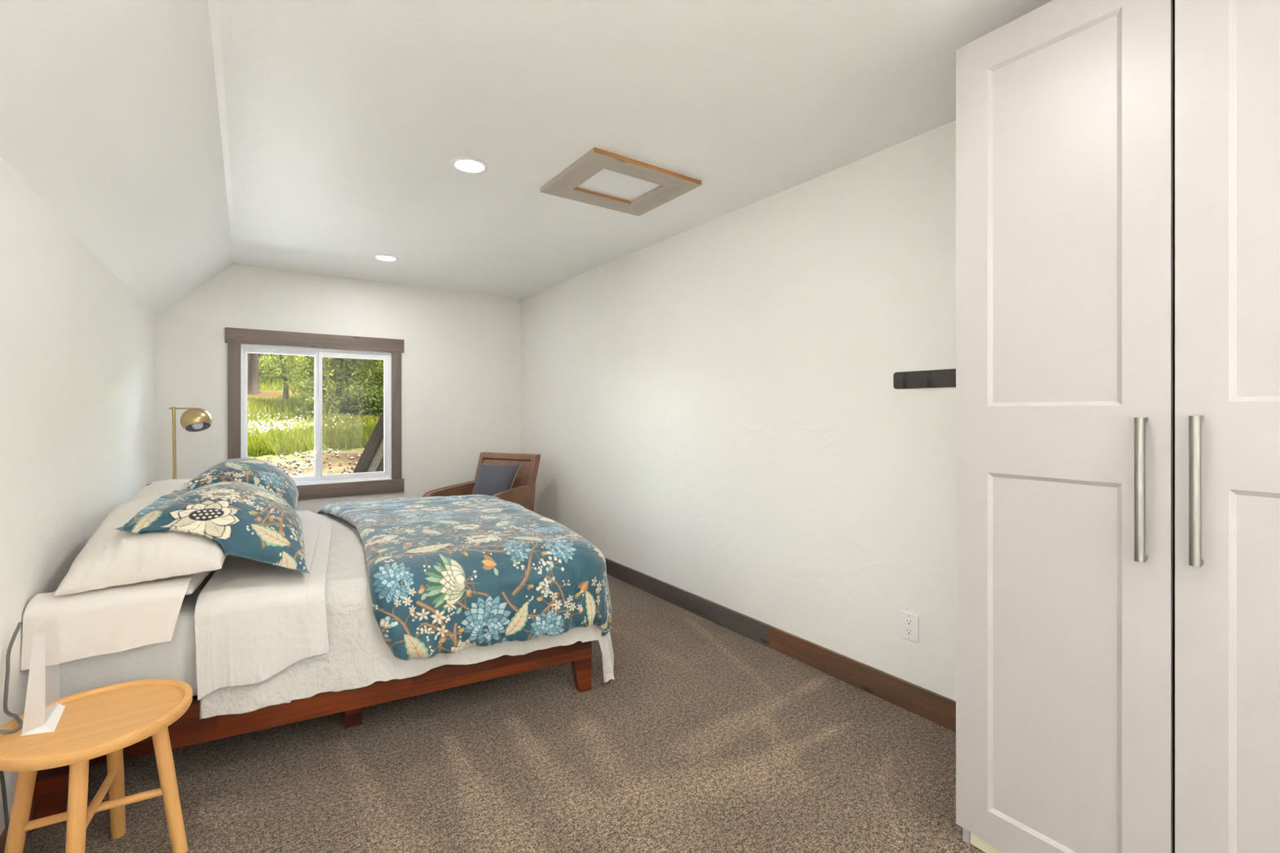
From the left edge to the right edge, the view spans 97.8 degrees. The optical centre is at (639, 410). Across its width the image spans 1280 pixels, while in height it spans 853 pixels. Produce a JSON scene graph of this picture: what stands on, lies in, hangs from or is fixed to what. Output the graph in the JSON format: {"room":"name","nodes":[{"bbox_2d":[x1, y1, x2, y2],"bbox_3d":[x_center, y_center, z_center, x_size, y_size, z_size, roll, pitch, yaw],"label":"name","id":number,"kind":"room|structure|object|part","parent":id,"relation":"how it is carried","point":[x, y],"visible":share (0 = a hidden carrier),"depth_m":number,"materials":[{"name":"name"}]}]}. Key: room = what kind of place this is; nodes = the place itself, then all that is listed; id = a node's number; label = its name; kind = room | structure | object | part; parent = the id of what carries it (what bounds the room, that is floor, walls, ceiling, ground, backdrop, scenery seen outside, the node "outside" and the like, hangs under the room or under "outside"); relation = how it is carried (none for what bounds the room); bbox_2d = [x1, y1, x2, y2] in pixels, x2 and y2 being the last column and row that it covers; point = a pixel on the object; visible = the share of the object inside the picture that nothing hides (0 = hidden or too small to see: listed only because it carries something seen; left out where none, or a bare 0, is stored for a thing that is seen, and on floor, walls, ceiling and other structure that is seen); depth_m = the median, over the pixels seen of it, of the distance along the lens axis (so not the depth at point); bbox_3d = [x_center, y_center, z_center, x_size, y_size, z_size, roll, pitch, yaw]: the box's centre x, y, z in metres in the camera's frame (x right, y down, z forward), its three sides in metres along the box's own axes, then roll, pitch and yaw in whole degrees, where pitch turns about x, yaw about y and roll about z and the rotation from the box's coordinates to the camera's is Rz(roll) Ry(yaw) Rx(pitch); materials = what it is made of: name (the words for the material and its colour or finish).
{"room":"bedroom","nodes":[
{"label":"bedroom","id":0,"kind":"room"},
{"bbox_2d":[0,156,156,835],"bbox_3d":[-1.420,0.316,0.937,0.140,2.022,8.046,0,0,-35],"label":"wall","id":1,"kind":"structure","parent":0,"point":[78,348],"depth_m":1.94,"materials":[{"name":"paint"}]},
{"bbox_2d":[0,795,33,852],"bbox_3d":[-1.350,1.219,0.975,0.018,0.116,7.748,0,0,-35],"label":"baseboard","id":2,"kind":"structure","parent":1,"relation":"attached to","point":[3,836],"depth_m":1.54,"materials":[{"name":"brown wood"}]},
{"bbox_2d":[156,264,519,513],"bbox_3d":[-2.462,0.057,5.036,2.870,2.540,0.140,0,0,-35],"label":"wall","id":3,"kind":"structure","parent":0,"point":[460,357],"depth_m":5.08,"materials":[{"name":"paint"}]},
{"bbox_2d":[225,327,404,500],"bbox_3d":[-2.747,0.044,4.805,1.323,1.399,0.130,0,0,-35],"label":"window","id":4,"kind":"structure","parent":3,"relation":"in","point":[318,486],"depth_m":4.79,"materials":[{"name":"brown wood"}]},
{"bbox_3d":[-3.208,0.044,4.414,0.084,1.160,0.020,0,0,-35],"label":"casing","id":5,"kind":"part","parent":4,"relation":"part of","materials":[{"name":"brown wood"}]},
{"bbox_3d":[-2.982,0.042,4.675,0.543,1.101,0.032,0,0,-35],"label":"sash","id":6,"kind":"part","parent":4,"relation":"part of","materials":[{"name":"white plastic"}]},
{"bbox_3d":[-2.715,-0.596,4.760,1.323,0.120,0.020,0,0,-35],"label":"head casing","id":7,"kind":"part","parent":4,"relation":"part of","materials":[{"name":"brown wood"}]},
{"bbox_3d":[-2.759,0.044,4.821,1.121,1.158,0.090,0,0,-35],"label":"frame","id":8,"kind":"part","parent":4,"relation":"part of","materials":[{"name":"white plastic"}]},
{"bbox_3d":[-2.723,0.623,4.769,1.125,0.012,0.038,0,0,-35],"label":"sill","id":9,"kind":"part","parent":4,"relation":"part of","materials":[{"name":"white plastic"}]},
{"bbox_3d":[-2.535,0.042,4.950,0.546,1.101,0.031,0,0,-35],"label":"sash","id":10,"kind":"part","parent":4,"relation":"part of","materials":[{"name":"white plastic"}]},
{"bbox_3d":[-2.226,0.044,5.104,0.082,1.160,0.020,0,0,-35],"label":"casing","id":11,"kind":"part","parent":4,"relation":"part of","materials":[{"name":"brown wood"}]},
{"bbox_2d":[22,573,985,852],"bbox_3d":[-0.189,1.276,1.802,2.970,0.001,7.866,0,0,-35],"label":"floor","id":12,"kind":"structure","parent":0,"point":[705,736],"depth_m":1.98,"materials":[{"name":"beige carpet"}]},
{"bbox_2d":[0,678,192,852],"bbox_3d":[-1.481,1.052,1.524,0.406,0.452,0.406,0,0,-35],"label":"stool","id":13,"kind":"object","parent":12,"relation":"on","point":[106,720],"visible":0.93,"depth_m":1.49,"materials":[{"name":"brown wood"}]},
{"bbox_2d":[0,622,22,831],"bbox_3d":[-1.703,0.933,1.521,0.066,0.650,0.246,0,0,-35],"label":"power cord","id":14,"kind":"object","parent":13,"relation":"on","point":[6,710],"visible":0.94,"depth_m":1.52,"materials":[{"name":"grey plastic"}]},
{"bbox_3d":[-1.612,1.069,1.450,0.087,0.420,0.036,0,0,-29],"label":"leg","id":15,"kind":"part","parent":13,"relation":"part of","materials":[{"name":"brown wood"}]},
{"bbox_2d":[20,631,65,736],"bbox_3d":[-1.601,0.705,1.504,0.066,0.259,0.170,0,0,-35],"label":"sign holder","id":16,"kind":"object","parent":13,"relation":"on","point":[37,719],"visible":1,"depth_m":1.46,"materials":[{"name":"plastic"}]},
{"bbox_3d":[-1.578,0.708,1.452,0.044,0.254,0.007,0,0,-35],"label":"frosted panel","id":17,"kind":"part","parent":16,"relation":"part of","materials":[{"name":"plastic"}]},
{"bbox_3d":[-1.407,1.069,1.392,0.036,0.420,0.087,0,0,-29],"label":"leg","id":18,"kind":"part","parent":13,"relation":"part of","materials":[{"name":"brown wood"}]},
{"bbox_2d":[0,678,192,772],"bbox_3d":[-1.481,0.844,1.524,0.406,0.034,0.406,0,0,-35],"label":"seat","id":19,"kind":"object","parent":13,"relation":"on","point":[96,722],"depth_m":1.49,"materials":[{"name":"brown wood"}]},
{"bbox_3d":[-1.555,1.069,1.655,0.036,0.420,0.087,0,0,-29],"label":"leg","id":20,"kind":"part","parent":13,"relation":"part of","materials":[{"name":"brown wood"}]},
{"bbox_3d":[-1.349,1.069,1.598,0.087,0.420,0.036,0,0,-29],"label":"leg","id":21,"kind":"part","parent":13,"relation":"part of","materials":[{"name":"brown wood"}]},
{"bbox_2d":[33,640,591,820],"bbox_3d":[-1.454,1.128,2.923,1.846,0.297,1.798,0,0,-28],"label":"bed","id":22,"kind":"object","parent":12,"relation":"on","point":[51,791],"visible":0.16,"depth_m":2.06,"materials":[{"name":"brown wood"}]},
{"bbox_3d":[-1.835,1.196,1.756,0.080,0.160,0.074,0,0,-28],"label":"leg","id":23,"kind":"part","parent":22,"relation":"part of","materials":[{"name":"brown wood"}]},
{"bbox_2d":[45,554,227,704],"bbox_3d":[-1.456,0.831,2.921,1.836,0.294,1.784,0,0,-28],"label":"mattress","id":24,"kind":"object","parent":22,"relation":"on","point":[175,660],"visible":0.02,"depth_m":1.82,"materials":[{"name":"grey fabric"}]},
{"bbox_2d":[20,571,210,671],"bbox_3d":[-1.860,0.654,2.120,0.392,0.238,0.856,0,0,-28],"label":"bed pillow","id":25,"kind":"object","parent":24,"relation":"on","point":[112,620],"visible":0.71,"depth_m":1.76,"materials":[{"name":"white fabric"}]},
{"bbox_2d":[54,571,210,595],"bbox_3d":[-1.877,0.590,2.154,0.390,0.110,0.780,0,0,-28],"label":"pillow","id":26,"kind":"object","parent":25,"relation":"on","point":[193,580],"depth_m":1.85,"materials":[{"name":"white fabric"}]},
{"bbox_2d":[54,495,226,596],"bbox_3d":[-1.825,0.460,2.171,0.484,0.226,0.860,0,0,-35],"label":"bed pillow","id":27,"kind":"object","parent":25,"relation":"on","point":[112,557],"visible":0.56,"depth_m":1.86,"materials":[{"name":"fabric"}]},
{"bbox_2d":[127,479,192,502],"bbox_3d":[-2.335,0.456,2.878,0.535,0.196,0.871,0,0,-35],"label":"bed pillow","id":28,"kind":"object","parent":24,"relation":"on","point":[163,487],"visible":0.15,"depth_m":2.71,"materials":[{"name":"fabric"}]},
{"bbox_2d":[194,510,333,701],"bbox_3d":[-1.748,0.784,2.763,0.420,0.350,1.912,0,0,-28],"label":"sheet","id":29,"kind":"object","parent":24,"relation":"on","point":[254,620],"visible":0.8,"depth_m":1.97,"materials":[{"name":"white fabric"}]},
{"bbox_2d":[115,481,310,573],"bbox_3d":[-1.635,0.452,2.322,0.563,0.306,0.791,0,0,-23],"label":"pillow sham","id":30,"kind":"object","parent":29,"relation":"on","point":[252,522],"visible":1,"depth_m":2.07,"materials":[{"name":"fabric"}]},
{"bbox_2d":[178,457,298,511],"bbox_3d":[-2.106,0.423,3.016,0.460,0.327,0.760,0,0,-28],"label":"pillow sham","id":31,"kind":"object","parent":29,"relation":"on","point":[259,473],"visible":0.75,"depth_m":2.86,"materials":[{"name":"fabric"}]},
{"bbox_2d":[199,513,614,719],"bbox_3d":[-1.207,0.943,3.039,1.555,0.621,1.868,0,0,-28],"label":"quilt","id":32,"kind":"object","parent":24,"relation":"on","point":[359,656],"visible":0.19,"depth_m":2.11,"materials":[{"name":"white fabric"}]},
{"bbox_2d":[316,494,612,660],"bbox_3d":[-1.116,0.799,3.100,1.356,0.464,2.049,0,0,-28],"label":"duvet","id":33,"kind":"object","parent":32,"relation":"on","point":[453,574],"visible":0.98,"depth_m":2.36,"materials":[{"name":"fabric"}]},
{"bbox_3d":[-1.172,1.143,2.284,0.060,0.267,0.060,0,0,-28],"label":"support leg","id":34,"kind":"part","parent":22,"relation":"part of","materials":[{"name":"brown wood"}]},
{"bbox_3d":[-0.276,1.196,2.568,0.082,0.160,0.074,0,0,-28],"label":"leg","id":35,"kind":"part","parent":22,"relation":"part of","materials":[{"name":"brown wood"}]},
{"bbox_2d":[422,452,541,511],"bbox_3d":[-1.352,0.835,4.833,0.673,0.888,0.765,0,0,26],"label":"armchair","id":36,"kind":"object","parent":12,"relation":"on","point":[522,491],"visible":0.39,"depth_m":4.95,"materials":[{"name":"brown wood"}]},
{"bbox_3d":[-1.641,0.866,4.929,0.070,0.422,0.678,0,0,26],"label":"arm","id":37,"kind":"part","parent":36,"relation":"part of","materials":[{"name":"brown wood"}]},
{"bbox_2d":[471,463,520,496],"bbox_3d":[-1.275,0.654,4.872,0.445,0.385,0.192,0,0,18],"label":"throw cushion","id":38,"kind":"object","parent":36,"relation":"on","point":[491,480],"visible":0.65,"depth_m":4.84,"materials":[{"name":"grey fabric"}]},
{"bbox_3d":[-1.241,0.714,5.045,0.640,0.645,0.287,0,0,26],"label":"frame","id":39,"kind":"part","parent":36,"relation":"part of","materials":[{"name":"brown wood"}]},
{"bbox_3d":[-1.073,0.866,4.717,0.070,0.422,0.565,0,0,26],"label":"arm","id":40,"kind":"part","parent":36,"relation":"part of","materials":[{"name":"brown wood"}]},
{"bbox_2d":[955,0,1279,852],"bbox_3d":[1.431,0.101,1.421,0.625,2.352,0.947,0,0,-35],"label":"wardrobe","id":41,"kind":"object","parent":12,"relation":"on","point":[1117,162],"visible":1,"depth_m":1.35,"materials":[{"name":"white paint"}]},
{"bbox_3d":[1.078,0.076,1.465,0.021,2.290,0.470,0,0,-35],"label":"door","id":42,"kind":"part","parent":41,"relation":"part of","materials":[{"name":"white paint"}]},
{"bbox_3d":[1.162,0.181,1.294,0.039,0.332,0.020,0,0,-35],"label":"handle","id":43,"kind":"part","parent":41,"relation":"part of","materials":[{"name":"metal"}]},
{"bbox_3d":[1.215,0.173,1.219,0.039,0.326,0.020,0,0,-35],"label":"handle","id":44,"kind":"part","parent":41,"relation":"part of","materials":[{"name":"metal"}]},
{"bbox_3d":[1.353,0.070,1.075,0.021,2.290,0.470,0,0,-35],"label":"door","id":45,"kind":"part","parent":41,"relation":"part of","materials":[{"name":"white paint"}]},
{"bbox_3d":[-3.137,0.884,3.845,0.370,0.785,0.440,0,0,-35],"label":"nightstand","id":46,"kind":"object","parent":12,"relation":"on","visible":0},
{"bbox_2d":[168,406,212,479],"bbox_3d":[-3.122,0.232,3.850,0.272,0.519,0.176,0,0,-35],"label":"table lamp","id":47,"kind":"object","parent":46,"relation":"on","point":[193,420],"visible":0.88,"depth_m":3.81,"materials":[{"name":"gold metal"}]},
{"bbox_3d":[-3.145,-0.017,3.840,0.145,0.010,0.010,0,0,-35],"label":"arm","id":48,"kind":"part","parent":47,"relation":"part of","materials":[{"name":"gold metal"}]},
{"bbox_3d":[-3.090,0.051,3.882,0.176,0.140,0.176,-14,-18,-37],"label":"lamp shade","id":49,"kind":"part","parent":47,"relation":"part of","materials":[{"name":"gold metal"}]},
{"bbox_3d":[-3.084,0.064,3.879,0.068,0.132,0.068,-14,-18,-37],"label":"bulb","id":50,"kind":"part","parent":47,"relation":"part of","materials":[{"name":"white glass"}]},
{"bbox_2d":[0,0,1052,317],"bbox_3d":[-0.246,-0.919,1.762,3.010,0.729,8.046,0,0,-35],"label":"ceiling","id":51,"kind":"structure","parent":0,"point":[183,143],"depth_m":2.08,"materials":[{"name":"paint"}]},
{"bbox_2d":[373,254,399,262],"bbox_3d":[-1.931,-1.161,4.245,0.184,0.005,0.184,0,0,-35],"label":"recessed light","id":52,"kind":"object","parent":51,"relation":"in","point":[380,257],"visible":1,"depth_m":4.24,"materials":[{"name":"white plastic"}]},
{"bbox_2d":[448,156,489,174],"bbox_3d":[-0.807,-1.161,2.646,0.184,0.005,0.184,0,0,-35],"label":"recessed light","id":53,"kind":"object","parent":51,"relation":"in","point":[468,165],"visible":1,"depth_m":2.64,"materials":[{"name":"white plastic"}]},
{"bbox_2d":[540,146,702,216],"bbox_3d":[-0.104,-1.153,2.869,0.629,0.021,0.553,0,0,-35],"label":"attic hatch","id":54,"kind":"object","parent":51,"relation":"attached to","point":[601,178],"visible":1,"depth_m":2.82,"materials":[{"name":"brown wood"}]},
{"bbox_3d":[-0.110,-1.161,2.858,0.367,0.004,0.311,0,0,-35],"label":"panel","id":55,"kind":"part","parent":54,"relation":"part of","materials":[{"name":"white plastic"}]},
{"bbox_2d":[520,120,955,701],"bbox_3d":[1.042,0.032,2.668,0.140,2.590,8.046,0,0,-35],"label":"wall","id":56,"kind":"structure","parent":0,"point":[719,396],"depth_m":2.94,"materials":[{"name":"paint"}]},
{"bbox_2d":[588,515,594,530],"bbox_3d":[-0.402,0.924,4.592,0.010,0.117,0.077,0,0,-35],"label":"wall outlet","id":57,"kind":"object","parent":56,"relation":"attached to","point":[591,519],"visible":1,"depth_m":4.58,"materials":[{"name":"white plastic"}]},
{"bbox_2d":[604,557,955,732],"bbox_3d":[0.983,1.219,2.615,0.018,0.116,7.748,0,0,-35],"label":"baseboard","id":58,"kind":"structure","parent":56,"relation":"attached to","point":[935,708],"depth_m":2.80,"materials":[{"name":"brown wood"}]},
{"bbox_2d":[901,610,918,643],"bbox_3d":[1.151,0.922,2.384,0.009,0.117,0.077,0,0,-35],"label":"wall outlet","id":59,"kind":"object","parent":56,"relation":"attached to","point":[909,621],"visible":1,"depth_m":2.38,"materials":[{"name":"white plastic"}]},
{"bbox_2d":[905,617,913,635],"bbox_3d":[1.149,0.922,2.382,0.002,0.067,0.034,0,0,-35],"label":"receptacle","id":60,"kind":"object","parent":59,"relation":"attached to","point":[908,621],"depth_m":2.38,"materials":[{"name":"white plastic"}]},
{"bbox_2d":[893,368,955,389],"bbox_3d":[1.245,-0.132,2.234,0.027,0.073,0.500,0,0,-35],"label":"coat rack","id":61,"kind":"object","parent":56,"relation":"attached to","point":[944,378],"visible":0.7,"depth_m":2.33,"materials":[{"name":"black metal"}]},
{"label":"outside","id":62,"kind":"structure","parent":0,"visible":0},
{"bbox_2d":[247,353,382,476],"bbox_3d":[-10.517,-3.997,29.737,35.000,12.704,49.250,0,0,-35],"label":"hillside","id":63,"kind":"structure","parent":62,"point":[265,393],"depth_m":8.11,"materials":[{"name":"soil"}]},
{"bbox_2d":[247,352,261,394],"bbox_3d":[-11.090,-5.176,16.101,2.305,9.400,2.291,0,0,30],"label":"pine tree","id":64,"kind":"object","parent":63,"relation":"on","point":[253,387],"visible":0.02,"depth_m":15.99,"materials":[{"name":"brown plant"}]},
{"bbox_2d":[257,353,267,378],"bbox_3d":[-12.673,-5.569,18.599,2.333,9.017,2.333,0,0,-35],"label":"pine tree","id":65,"kind":"object","parent":63,"relation":"on","point":[259,354],"visible":0.02,"depth_m":18.53,"materials":[{"name":"green plant"}]},
{"bbox_2d":[257,354,310,382],"bbox_3d":[-11.676,-1.385,18.149,1.998,1.258,1.852,0,0,-35],"label":"shrub","id":66,"kind":"object","parent":63,"relation":"on","point":[264,366],"visible":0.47,"depth_m":17.69,"materials":[{"name":"green plant"}]},
{"bbox_2d":[279,354,288,400],"bbox_3d":[-10.261,-4.090,15.086,2.257,7.763,2.230,0,0,-35],"label":"pine tree","id":67,"kind":"object","parent":63,"relation":"on","point":[286,394],"visible":0.02,"depth_m":15.32,"materials":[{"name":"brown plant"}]},
{"bbox_2d":[251,444,364,475],"bbox_3d":[-4.161,1.093,7.647,4.454,1.152,2.156,0,0,-35],"label":"stones","id":68,"kind":"object","parent":63,"relation":"on","point":[330,450],"visible":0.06,"depth_m":7.95,"materials":[{"name":"beige stone"}]},
{"bbox_2d":[248,412,372,433],"bbox_3d":[-6.065,0.186,10.957,5.733,0.351,4.115,0,0,-35],"label":"wildflowers","id":69,"kind":"object","parent":63,"relation":"on","point":[279,422],"visible":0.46,"depth_m":9.57,"materials":[{"name":"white plant"}]},
{"bbox_2d":[280,354,344,404],"bbox_3d":[-8.809,-1.248,15.181,1.696,2.663,1.868,0,0,-35],"label":"shrub","id":70,"kind":"object","parent":63,"relation":"on","point":[291,357],"visible":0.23,"depth_m":14.76,"materials":[{"name":"green plant"}]},
{"bbox_2d":[247,378,382,457],"bbox_3d":[-6.977,-0.179,13.569,10.394,1.711,11.651,0,0,-35],"label":"grass","id":71,"kind":"structure","parent":63,"relation":"on","point":[269,442],"depth_m":9.12,"materials":[{"name":"green plant"}]},
{"bbox_2d":[291,355,345,421],"bbox_3d":[-7.018,-0.789,12.177,1.166,2.546,1.110,0,0,-35],"label":"sapling","id":72,"kind":"object","parent":63,"relation":"on","point":[326,386],"visible":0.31,"depth_m":12.07,"materials":[{"name":"green plant"}]},
{"bbox_2d":[310,357,377,415],"bbox_3d":[-7.119,-1.313,13.551,1.763,3.526,1.677,0,0,-35],"label":"sapling","id":73,"kind":"object","parent":63,"relation":"on","point":[346,372],"visible":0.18,"depth_m":13.42,"materials":[{"name":"green plant"}]},
{"bbox_3d":[-7.143,-0.954,13.560,0.088,2.501,0.078,0,0,-35],"label":"stem","id":74,"kind":"part","parent":73,"relation":"part of","materials":[{"name":"brown plant"}]},
{"bbox_2d":[329,358,383,406],"bbox_3d":[-7.630,-1.314,15.194,1.716,2.967,1.690,0,0,-3],"label":"shrub","id":75,"kind":"object","parent":63,"relation":"on","point":[337,360],"visible":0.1,"depth_m":14.91,"materials":[{"name":"green plant"}]},
{"bbox_2d":[334,384,383,419],"bbox_3d":[-6.267,-0.134,13.218,1.678,1.014,1.452,0,0,-35],"label":"shrub","id":76,"kind":"object","parent":63,"relation":"on","point":[365,396],"visible":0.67,"depth_m":12.81,"materials":[{"name":"green plant"}]},
{"bbox_2d":[352,410,383,473],"bbox_3d":[-2.645,-0.064,6.105,2.185,4.680,0.570,0,0,-35],"label":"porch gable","id":77,"kind":"object","parent":63,"relation":"on","point":[371,460],"visible":0.06,"depth_m":5.80,"materials":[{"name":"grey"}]},
{"bbox_2d":[358,359,382,383],"bbox_3d":[-7.538,-1.882,16.703,1.978,3.718,2.037,0,0,-35],"label":"shrub","id":78,"kind":"object","parent":63,"relation":"on","point":[362,359],"visible":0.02,"depth_m":16.48,"materials":[{"name":"green plant"}]},
{"bbox_2d":[361,360,383,404],"bbox_3d":[-6.431,-0.566,14.582,1.503,1.703,1.518,0,0,-35],"label":"shrub","id":79,"kind":"object","parent":63,"relation":"on","point":[380,377],"visible":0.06,"depth_m":14.30,"materials":[{"name":"green plant"}]}
]}

